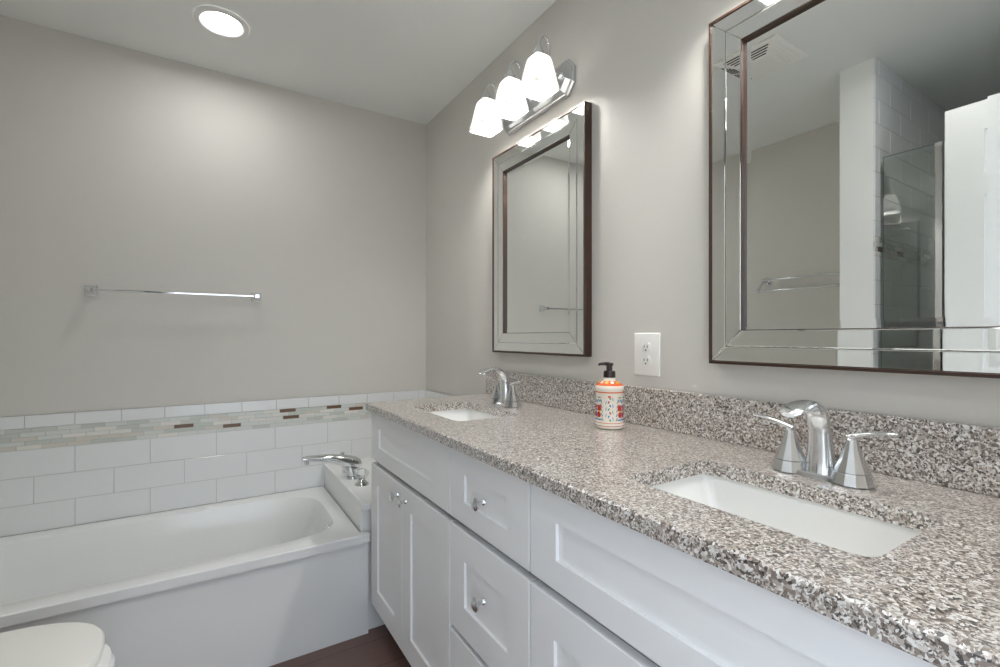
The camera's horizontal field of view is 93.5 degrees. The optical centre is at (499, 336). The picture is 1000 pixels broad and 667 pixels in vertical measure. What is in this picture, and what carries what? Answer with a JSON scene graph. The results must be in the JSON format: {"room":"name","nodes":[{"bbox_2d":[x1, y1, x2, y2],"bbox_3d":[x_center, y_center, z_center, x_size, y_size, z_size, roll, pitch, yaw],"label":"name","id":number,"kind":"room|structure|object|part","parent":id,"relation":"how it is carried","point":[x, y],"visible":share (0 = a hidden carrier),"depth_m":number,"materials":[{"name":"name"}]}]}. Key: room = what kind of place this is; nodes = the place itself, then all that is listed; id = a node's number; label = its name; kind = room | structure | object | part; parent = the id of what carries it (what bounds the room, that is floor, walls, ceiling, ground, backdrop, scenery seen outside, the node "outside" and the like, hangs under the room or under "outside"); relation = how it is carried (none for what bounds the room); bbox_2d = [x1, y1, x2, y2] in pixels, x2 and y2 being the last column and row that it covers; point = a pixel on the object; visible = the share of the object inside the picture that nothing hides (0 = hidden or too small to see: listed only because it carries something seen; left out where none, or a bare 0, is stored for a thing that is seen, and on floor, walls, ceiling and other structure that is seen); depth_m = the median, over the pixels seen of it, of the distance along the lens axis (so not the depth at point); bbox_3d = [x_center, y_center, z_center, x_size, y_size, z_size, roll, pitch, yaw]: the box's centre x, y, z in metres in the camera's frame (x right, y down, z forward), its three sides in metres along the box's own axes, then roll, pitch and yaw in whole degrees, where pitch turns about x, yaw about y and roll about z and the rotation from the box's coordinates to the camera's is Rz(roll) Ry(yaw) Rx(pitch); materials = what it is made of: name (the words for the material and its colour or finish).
{"room":"bathroom","nodes":[
{"label":"bathroom","id":0,"kind":"room"},
{"bbox_2d":[0,15,425,537],"bbox_3d":[-1.516,-0.034,2.148,2.720,2.418,0.120,0,0,-32],"label":"wall","id":1,"kind":"structure","parent":0,"point":[122,168],"depth_m":2.13,"materials":[{"name":"beige paint"}]},
{"bbox_2d":[84,285,260,301],"bbox_3d":[-1.426,-0.193,2.092,0.656,0.044,0.068,0,0,-32],"label":"towel bar","id":2,"kind":"object","parent":1,"relation":"attached to","point":[89,290],"visible":1,"depth_m":2.03,"materials":[{"name":"silver metal"}]},
{"bbox_2d":[0,390,424,536],"bbox_3d":[-1.291,0.541,2.212,2.030,0.463,0.010,0,0,-32],"label":"tile backsplash","id":3,"kind":"structure","parent":1,"relation":"attached to","point":[58,470],"depth_m":2.08,"materials":[{"name":"white tile"}]},
{"bbox_2d":[0,0,555,124],"bbox_3d":[-0.774,-1.273,0.969,2.720,0.060,2.905,0,0,-32],"label":"ceiling","id":4,"kind":"structure","parent":0,"point":[408,60],"depth_m":1.94,"materials":[{"name":"white paint"}]},
{"bbox_2d":[192,5,249,39],"bbox_3d":[-1.099,-1.238,1.858,0.196,0.008,0.196,0,0,-32],"label":"recessed light","id":5,"kind":"object","parent":4,"relation":"in","point":[218,21],"visible":1,"depth_m":1.85,"materials":[{"name":"white paint"}]},
{"bbox_2d":[269,624,410,666],"bbox_3d":[0.018,1.205,-0.292,2.720,0.060,5.885,0,0,-32],"label":"floor","id":6,"kind":"structure","parent":0,"point":[378,647],"depth_m":1.74,"materials":[{"name":"brown wood"}]},
{"bbox_2d":[0,622,114,666],"bbox_3d":[-1.222,0.775,0.909,0.742,0.800,0.450,0,0,-32],"label":"toilet","id":7,"kind":"object","parent":6,"relation":"on","point":[69,644],"visible":1,"depth_m":1.08,"materials":[{"name":"white ceramic"}]},
{"bbox_2d":[0,486,369,666],"bbox_3d":[-1.325,0.974,1.761,1.474,0.403,0.720,0,0,-32],"label":"bathtub","id":8,"kind":"object","parent":6,"relation":"on","point":[271,579],"visible":0.98,"depth_m":1.75,"materials":[{"name":"white ceramic"}]},
{"bbox_2d":[324,457,383,629],"bbox_3d":[-0.487,0.915,2.292,0.566,0.520,0.712,0,0,-32],"label":"tub deck","id":9,"kind":"object","parent":6,"relation":"on","point":[355,501],"visible":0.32,"depth_m":2.01,"materials":[{"name":"white plastic"}]},
{"bbox_2d":[301,452,368,485],"bbox_3d":[-0.761,0.591,2.138,0.263,0.128,0.298,0,0,-32],"label":"tub faucet","id":10,"kind":"object","parent":9,"relation":"on","point":[351,464],"visible":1,"depth_m":2.13,"materials":[{"name":"silver metal"}]},
{"bbox_3d":[-0.762,0.584,2.137,0.261,0.115,0.057,0,0,-32],"label":"spout","id":11,"kind":"part","parent":10,"relation":"part of","materials":[{"name":"silver metal"}]},
{"bbox_3d":[-0.615,0.610,2.090,0.066,0.042,0.059,0,0,-32],"label":"clear knob","id":12,"kind":"part","parent":10,"relation":"part of","materials":[{"name":"plastic"}]},
{"bbox_3d":[-0.615,0.643,2.090,0.062,0.024,0.062,0,0,-32],"label":"handle","id":13,"kind":"part","parent":10,"relation":"part of","materials":[{"name":"silver metal"}]},
{"bbox_2d":[371,412,456,666],"bbox_3d":[-0.104,0.731,1.687,0.573,0.889,0.697,0,0,-32],"label":"vanity cabinet","id":14,"kind":"object","parent":6,"relation":"on","point":[411,518],"visible":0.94,"depth_m":1.49,"materials":[{"name":"paint"}]},
{"bbox_3d":[-0.407,0.768,1.707,0.020,0.550,0.335,0,0,-32],"label":"door","id":15,"kind":"part","parent":14,"relation":"part of","materials":[{"name":"white paint"}]},
{"bbox_3d":[-0.358,0.535,1.581,0.031,0.031,0.031,0,0,-32],"label":"knob","id":16,"kind":"part","parent":14,"relation":"part of","materials":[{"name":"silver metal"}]},
{"bbox_3d":[-0.320,0.535,1.520,0.031,0.031,0.031,0,0,-32],"label":"knob","id":17,"kind":"part","parent":14,"relation":"part of","materials":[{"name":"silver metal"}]},
{"bbox_3d":[-0.312,0.382,1.556,0.020,0.183,0.692,0,0,-32],"label":"false drawer","id":18,"kind":"part","parent":14,"relation":"part of","materials":[{"name":"white paint"}]},
{"bbox_3d":[-0.222,0.768,1.413,0.020,0.550,0.355,0,0,-32],"label":"door","id":19,"kind":"part","parent":14,"relation":"part of","materials":[{"name":"white paint"}]},
{"bbox_2d":[366,394,999,666],"bbox_3d":[0.188,0.272,1.239,0.561,0.028,1.787,0,0,-32],"label":"countertop","id":20,"kind":"structure","parent":14,"relation":"on","point":[934,597],"depth_m":0.69,"materials":[{"name":"stone"}]},
{"bbox_2d":[430,409,496,420],"bbox_3d":[-0.129,0.359,1.653,0.288,0.145,0.426,0,0,-32],"label":"sink","id":21,"kind":"object","parent":20,"relation":"in","point":[460,414],"visible":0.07,"depth_m":1.84,"materials":[{"name":"white ceramic"}]},
{"bbox_2d":[477,367,522,407],"bbox_3d":[0.014,0.185,1.778,0.173,0.145,0.179,0,0,12],"label":"faucet","id":22,"kind":"object","parent":20,"relation":"on","point":[504,395],"visible":1,"depth_m":1.76,"materials":[{"name":"silver metal"}]},
{"bbox_3d":[-0.019,0.184,1.756,0.142,0.143,0.053,0,0,-32],"label":"spout","id":23,"kind":"part","parent":22,"relation":"part of","materials":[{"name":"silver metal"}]},
{"bbox_3d":[-0.027,0.169,1.847,0.017,0.024,0.075,0,0,-36],"label":"lever","id":24,"kind":"part","parent":22,"relation":"part of","materials":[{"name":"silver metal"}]},
{"bbox_3d":[-0.010,0.216,1.823,0.067,0.080,0.067,0,0,-32],"label":"handle","id":25,"kind":"part","parent":22,"relation":"part of","materials":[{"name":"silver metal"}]},
{"bbox_3d":[0.045,0.216,1.736,0.067,0.080,0.067,0,0,-32],"label":"handle","id":26,"kind":"part","parent":22,"relation":"part of","materials":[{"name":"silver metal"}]},
{"bbox_2d":[595,362,623,429],"bbox_3d":[0.312,0.164,1.341,0.082,0.186,0.082,0,0,-32],"label":"soap dispenser","id":27,"kind":"object","parent":20,"relation":"on","point":[609,392],"visible":1,"depth_m":1.31,"materials":[{"name":"beige ceramic"}]},
{"bbox_2d":[651,474,920,556],"bbox_3d":[0.430,0.359,0.764,0.288,0.145,0.426,0,0,-32],"label":"sink","id":28,"kind":"object","parent":20,"relation":"in","point":[839,529],"visible":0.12,"depth_m":0.83,"materials":[{"name":"white ceramic"}]},
{"bbox_2d":[754,399,900,488],"bbox_3d":[0.587,0.185,0.866,0.173,0.145,0.179,0,0,12],"label":"faucet","id":29,"kind":"object","parent":20,"relation":"on","point":[851,469],"visible":1,"depth_m":0.85,"materials":[{"name":"silver metal"}]},
{"bbox_3d":[0.546,0.169,0.936,0.017,0.024,0.075,0,0,-36],"label":"lever","id":30,"kind":"part","parent":29,"relation":"part of","materials":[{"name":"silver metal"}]},
{"bbox_3d":[0.563,0.216,0.912,0.067,0.080,0.067,0,0,-32],"label":"handle","id":31,"kind":"part","parent":29,"relation":"part of","materials":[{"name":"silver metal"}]},
{"bbox_3d":[0.554,0.184,0.845,0.142,0.143,0.053,0,0,-32],"label":"spout","id":32,"kind":"part","parent":29,"relation":"part of","materials":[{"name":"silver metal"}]},
{"bbox_3d":[0.591,0.253,0.868,0.048,0.009,0.148,0,0,-32],"label":"plate","id":33,"kind":"part","parent":29,"relation":"part of","materials":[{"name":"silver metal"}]},
{"bbox_3d":[0.618,0.216,0.824,0.067,0.080,0.067,0,0,-32],"label":"handle","id":34,"kind":"part","parent":29,"relation":"part of","materials":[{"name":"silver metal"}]},
{"bbox_3d":[0.633,0.169,0.798,0.017,0.024,0.075,0,0,-29],"label":"lever","id":35,"kind":"part","parent":29,"relation":"part of","materials":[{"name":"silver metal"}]},
{"bbox_2d":[450,448,537,666],"bbox_3d":[0.179,0.731,1.237,0.573,0.889,0.365,0,0,-32],"label":"drawers","id":36,"kind":"object","parent":6,"relation":"on","point":[491,577],"visible":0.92,"depth_m":1.09,"materials":[{"name":"paint"}]},
{"bbox_3d":[-0.029,0.909,1.106,0.020,0.268,0.360,0,0,-32],"label":"drawer","id":37,"kind":"part","parent":36,"relation":"part of","materials":[{"name":"white paint"}]},
{"bbox_3d":[-0.051,0.620,1.092,0.031,0.031,0.031,0,0,-32],"label":"knob","id":38,"kind":"part","parent":36,"relation":"part of","materials":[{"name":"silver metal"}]},
{"bbox_3d":[-0.051,0.387,1.092,0.031,0.031,0.031,0,0,-32],"label":"knob","id":39,"kind":"part","parent":36,"relation":"part of","materials":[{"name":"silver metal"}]},
{"bbox_3d":[-0.029,0.382,1.106,0.020,0.183,0.360,0,0,-32],"label":"drawer","id":40,"kind":"part","parent":36,"relation":"part of","materials":[{"name":"white paint"}]},
{"bbox_3d":[-0.029,0.626,1.106,0.020,0.266,0.360,0,0,-32],"label":"drawer","id":41,"kind":"part","parent":36,"relation":"part of","materials":[{"name":"white paint"}]},
{"bbox_2d":[531,484,936,666],"bbox_3d":[0.463,0.731,0.785,0.573,0.889,0.700,0,0,-32],"label":"vanity cabinet","id":42,"kind":"object","parent":6,"relation":"on","point":[606,592],"visible":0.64,"depth_m":0.69,"materials":[{"name":"paint"}]},
{"bbox_3d":[0.162,0.768,0.802,0.020,0.550,0.347,0,0,-32],"label":"door","id":43,"kind":"part","parent":42,"relation":"part of","materials":[{"name":"white paint"}]},
{"bbox_2d":[426,0,999,426],"bbox_3d":[0.358,-0.034,1.610,0.120,2.418,2.785,0,0,-32],"label":"wall","id":44,"kind":"structure","parent":0,"point":[642,66],"depth_m":1.43,"materials":[{"name":"beige paint"}]},
{"bbox_2d":[425,390,449,397],"bbox_3d":[-0.244,0.541,2.445,0.010,0.463,0.715,0,0,-32],"label":"trim","id":45,"kind":"structure","parent":44,"relation":"attached to","point":[428,394],"depth_m":2.64,"materials":[{"name":"white tile"}]},
{"bbox_2d":[470,35,575,137],"bbox_3d":[0.069,-0.944,1.785,0.182,0.203,0.464,0,0,-32],"label":"vanity light","id":46,"kind":"object","parent":44,"relation":"attached to","point":[542,87],"visible":1,"depth_m":1.73,"materials":[{"name":"white glass"}]},
{"bbox_3d":[-0.056,-0.901,1.916,0.108,0.119,0.108,0,0,-32],"label":"lamp shade","id":47,"kind":"part","parent":46,"relation":"part of","materials":[{"name":"white glass"}]},
{"bbox_3d":[-0.016,-0.979,1.941,0.104,0.133,0.028,0,0,-32],"label":"arm","id":48,"kind":"part","parent":46,"relation":"part of","materials":[{"name":"silver metal"}]},
{"bbox_3d":[0.038,-0.911,1.765,0.050,0.100,0.050,0,0,-32],"label":"bulb","id":49,"kind":"part","parent":46,"relation":"part of","materials":[{"name":"white glass"}]},
{"bbox_3d":[0.038,-0.901,1.765,0.108,0.119,0.108,0,0,-32],"label":"lamp shade","id":50,"kind":"part","parent":46,"relation":"part of","materials":[{"name":"white glass"}]},
{"bbox_3d":[0.079,-0.979,1.791,0.104,0.133,0.028,0,0,-32],"label":"arm","id":51,"kind":"part","parent":46,"relation":"part of","materials":[{"name":"silver metal"}]},
{"bbox_3d":[0.133,-0.911,1.615,0.050,0.100,0.050,0,0,-32],"label":"bulb","id":52,"kind":"part","parent":46,"relation":"part of","materials":[{"name":"white glass"}]},
{"bbox_3d":[0.133,-0.901,1.615,0.108,0.119,0.108,0,0,-32],"label":"lamp shade","id":53,"kind":"part","parent":46,"relation":"part of","materials":[{"name":"white glass"}]},
{"bbox_3d":[0.174,-0.979,1.640,0.104,0.133,0.028,0,0,-32],"label":"arm","id":54,"kind":"part","parent":46,"relation":"part of","materials":[{"name":"silver metal"}]},
{"bbox_2d":[492,101,591,356],"bbox_3d":[0.137,-0.359,1.817,0.032,0.850,0.592,0,0,-32],"label":"mirror","id":55,"kind":"object","parent":44,"relation":"attached to","point":[542,183],"visible":1,"depth_m":1.75,"materials":[{"name":"brown metal"}]},
{"bbox_3d":[0.139,-0.359,1.819,0.009,0.685,0.428,0,0,-32],"label":"glass","id":56,"kind":"part","parent":55,"relation":"part of","materials":[{"name":"mirror"}]},
{"bbox_2d":[634,333,659,376],"bbox_3d":[0.429,0.051,1.375,0.009,0.125,0.093,0,0,-32],"label":"outlet","id":57,"kind":"object","parent":44,"relation":"attached to","point":[646,345],"visible":1,"depth_m":1.37,"materials":[{"name":"white plastic"}]},
{"bbox_2d":[641,356,650,365],"bbox_3d":[0.427,0.070,1.374,0.003,0.029,0.033,0,0,-32],"label":"receptacle","id":58,"kind":"object","parent":57,"relation":"attached to","point":[645,360],"depth_m":1.37,"materials":[{"name":"white plastic"}]},
{"bbox_2d":[641,343,650,352],"bbox_3d":[0.427,0.031,1.374,0.003,0.029,0.033,0,0,-32],"label":"receptacle","id":59,"kind":"object","parent":57,"relation":"attached to","point":[645,347],"depth_m":1.37,"materials":[{"name":"white plastic"}]},
{"bbox_2d":[486,371,999,496],"bbox_3d":[0.417,0.202,1.383,0.020,0.110,1.787,0,0,-32],"label":"backsplash","id":60,"kind":"structure","parent":44,"relation":"attached to","point":[963,456],"depth_m":1.00,"materials":[{"name":"stone"}]},
{"bbox_2d":[709,0,999,378],"bbox_3d":[0.693,-0.359,0.933,0.032,0.850,0.592,0,0,-32],"label":"mirror","id":61,"kind":"object","parent":44,"relation":"attached to","point":[854,145],"visible":1,"depth_m":0.92,"materials":[{"name":"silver metal"}]}
]}

